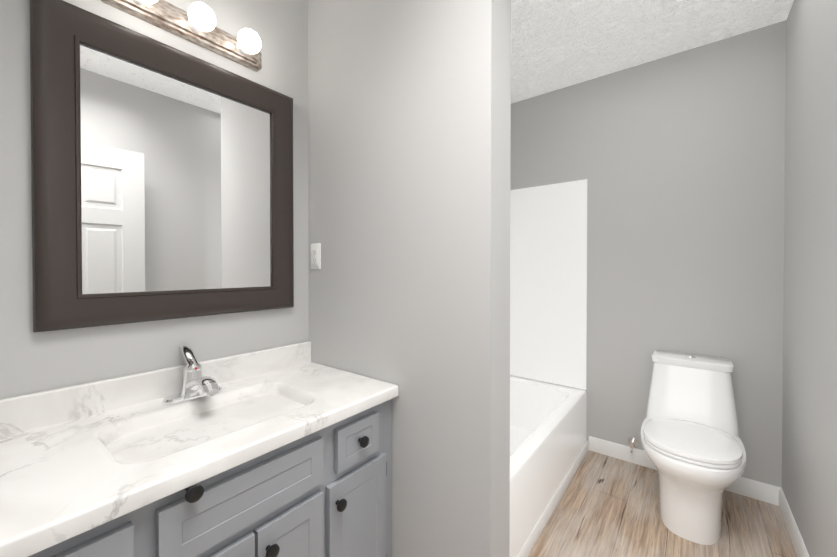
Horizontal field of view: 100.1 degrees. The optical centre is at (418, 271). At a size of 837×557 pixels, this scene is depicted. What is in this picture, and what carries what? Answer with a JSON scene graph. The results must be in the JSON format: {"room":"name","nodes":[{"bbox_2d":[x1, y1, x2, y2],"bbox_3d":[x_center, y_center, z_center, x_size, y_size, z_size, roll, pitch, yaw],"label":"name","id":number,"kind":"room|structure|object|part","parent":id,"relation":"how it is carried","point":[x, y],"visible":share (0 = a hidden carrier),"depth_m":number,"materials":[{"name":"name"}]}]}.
{"room":"bathroom","nodes":[
{"label":"bathroom","id":0,"kind":"room"},
{"bbox_2d":[0,0,308,398],"bbox_3d":[-0.739,-0.034,1.392,0.120,2.550,4.220,0,1,38],"label":"wall","id":1,"kind":"structure","parent":0,"point":[31,361],"depth_m":1.09,"materials":[{"name":"grey paint"}]},
{"bbox_2d":[0,341,310,437],"bbox_3d":[-0.794,0.364,1.207,0.020,0.092,0.979,0,1,38],"label":"backsplash","id":2,"kind":"structure","parent":1,"relation":"attached to","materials":[{"name":"stone"}]},
{"bbox_2d":[29,0,293,331],"bbox_3d":[-0.776,-0.294,1.216,0.031,0.900,0.761,0,1,38],"label":"mirror","id":3,"kind":"object","parent":1,"relation":"attached to","point":[161,181],"visible":0.98,"depth_m":1.11,"materials":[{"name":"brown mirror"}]},
{"label":"glass","id":4,"kind":"part","parent":3,"relation":"part of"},
{"bbox_2d":[101,0,260,71],"bbox_3d":[-0.738,-0.843,1.177,0.132,0.092,0.498,0,1,38],"label":"sconce","id":5,"kind":"object","parent":1,"relation":"attached to","point":[195,23],"visible":1,"depth_m":1.18,"materials":[{"name":"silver metal"}]},
{"bbox_2d":[308,0,510,556],"bbox_3d":[-0.100,-0.034,1.375,0.908,2.550,0.140,0,1,38],"label":"wall","id":6,"kind":"structure","parent":0,"point":[409,124],"depth_m":1.20,"materials":[{"name":"grey paint"}]},
{"bbox_2d":[311,243,320,268],"bbox_3d":[-0.459,-0.069,1.561,0.070,0.115,0.008,0,1,38],"label":"electrical outlet plate","id":7,"kind":"object","parent":6,"relation":"attached to","point":[315,255],"visible":1,"depth_m":1.55,"materials":[{"name":"white plastic"}]},
{"bbox_2d":[510,20,785,487],"bbox_3d":[1.263,-0.044,2.430,1.760,2.550,0.120,0,1,38],"label":"wall","id":8,"kind":"structure","parent":0,"point":[677,161],"depth_m":2.11,"materials":[{"name":"grey paint"}]},
{"bbox_2d":[628,437,637,452],"bbox_3d":[1.364,1.108,2.238,0.060,0.081,0.075,0,1,38],"label":"water valve","id":9,"kind":"object","parent":8,"relation":"attached to","point":[632,441],"visible":1,"depth_m":2.25,"materials":[{"name":"silver metal"}]},
{"bbox_2d":[589,436,775,504],"bbox_3d":[1.535,1.186,2.146,0.906,0.095,0.012,0,1,38],"label":"baseboard","id":10,"kind":"structure","parent":8,"relation":"attached to","point":[764,492],"depth_m":2.21,"materials":[{"name":"white wood"}]},
{"bbox_2d":[511,0,793,103],"bbox_3d":[0.002,-1.354,0.801,2.000,0.100,4.220,0,1,38],"label":"ceiling","id":11,"kind":"structure","parent":0,"point":[557,44],"depth_m":1.92,"materials":[{"name":"white paint"}]},
{"bbox_2d":[528,450,796,556],"bbox_3d":[0.002,1.296,0.827,2.000,0.100,4.220,0,1,38],"label":"floor","id":12,"kind":"structure","parent":0,"point":[607,506],"depth_m":1.72,"materials":[{"name":"wood"}]},
{"bbox_2d":[0,341,397,556],"bbox_3d":[-0.580,0.744,1.044,0.562,0.998,0.979,0,1,38],"label":"bathroom vanity","id":13,"kind":"object","parent":12,"relation":"on","point":[284,451],"visible":1,"depth_m":0.93,"materials":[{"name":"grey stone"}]},
{"bbox_3d":[-0.621,0.801,0.599,0.019,0.625,0.213,0,1,38],"label":"door","id":14,"kind":"part","parent":13,"relation":"part of","materials":[{"name":"grey wood"}]},
{"bbox_2d":[162,343,221,405],"bbox_3d":[-0.711,0.328,1.128,0.233,0.166,0.172,0,1,38],"label":"faucet","id":15,"kind":"object","parent":13,"relation":"on","point":[194,383],"depth_m":1.14,"materials":[{"name":"silver metal"}]},
{"bbox_3d":[-0.470,0.879,0.793,0.019,0.465,0.196,0,1,38],"label":"door","id":16,"kind":"part","parent":13,"relation":"part of","materials":[{"name":"grey wood"}]},
{"bbox_3d":[-0.345,0.877,0.954,0.019,0.465,0.196,0,1,38],"label":"door","id":17,"kind":"part","parent":13,"relation":"part of","materials":[{"name":"grey wood"}]},
{"bbox_3d":[-0.196,0.875,1.145,0.019,0.465,0.245,0,1,38],"label":"door","id":18,"kind":"part","parent":13,"relation":"part of","materials":[{"name":"grey wood"}]},
{"bbox_3d":[-0.197,0.548,1.140,0.019,0.130,0.176,0,1,38],"label":"drawer","id":19,"kind":"part","parent":13,"relation":"part of","materials":[{"name":"grey wood"}]},
{"bbox_2d":[509,179,586,556],"bbox_3d":[0.379,0.298,2.071,0.808,1.869,1.537,0,1,38],"label":"tub","id":20,"kind":"object","parent":12,"relation":"on","point":[548,289],"visible":0.12,"depth_m":2.52,"materials":[{"name":"white plastic"}]},
{"bbox_3d":[0.377,0.093,2.070,0.804,1.459,1.537,0,1,38],"label":"surround panel","id":21,"kind":"part","parent":20,"relation":"part of","materials":[{"name":"white plastic"}]},
{"bbox_2d":[517,441,588,556],"bbox_3d":[0.703,1.207,1.826,0.012,0.058,1.536,0,1,38],"label":"trim strip","id":22,"kind":"object","parent":20,"relation":"attached to","point":[531,540],"visible":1,"depth_m":1.78,"materials":[{"name":"white wood"}]},
{"bbox_2d":[640,350,746,544],"bbox_3d":[1.385,0.857,1.790,0.418,0.758,0.729,0,1,38],"label":"toilet","id":23,"kind":"object","parent":12,"relation":"on","point":[693,446],"visible":1,"depth_m":1.69,"materials":[{"name":"white ceramic"}]},
{"bbox_2d":[782,0,836,556],"bbox_3d":[0.744,-0.023,0.236,0.120,2.550,4.220,0,1,38],"label":"wall","id":24,"kind":"structure","parent":0,"point":[809,450],"depth_m":1.42,"materials":[{"name":"grey paint"}]},
{"bbox_2d":[776,486,809,556],"bbox_3d":[1.341,1.196,1.123,0.013,0.095,1.864,0,1,38],"label":"baseboard","id":25,"kind":"structure","parent":24,"relation":"attached to","point":[799,546],"depth_m":1.63,"materials":[{"name":"white wood"}]}
]}

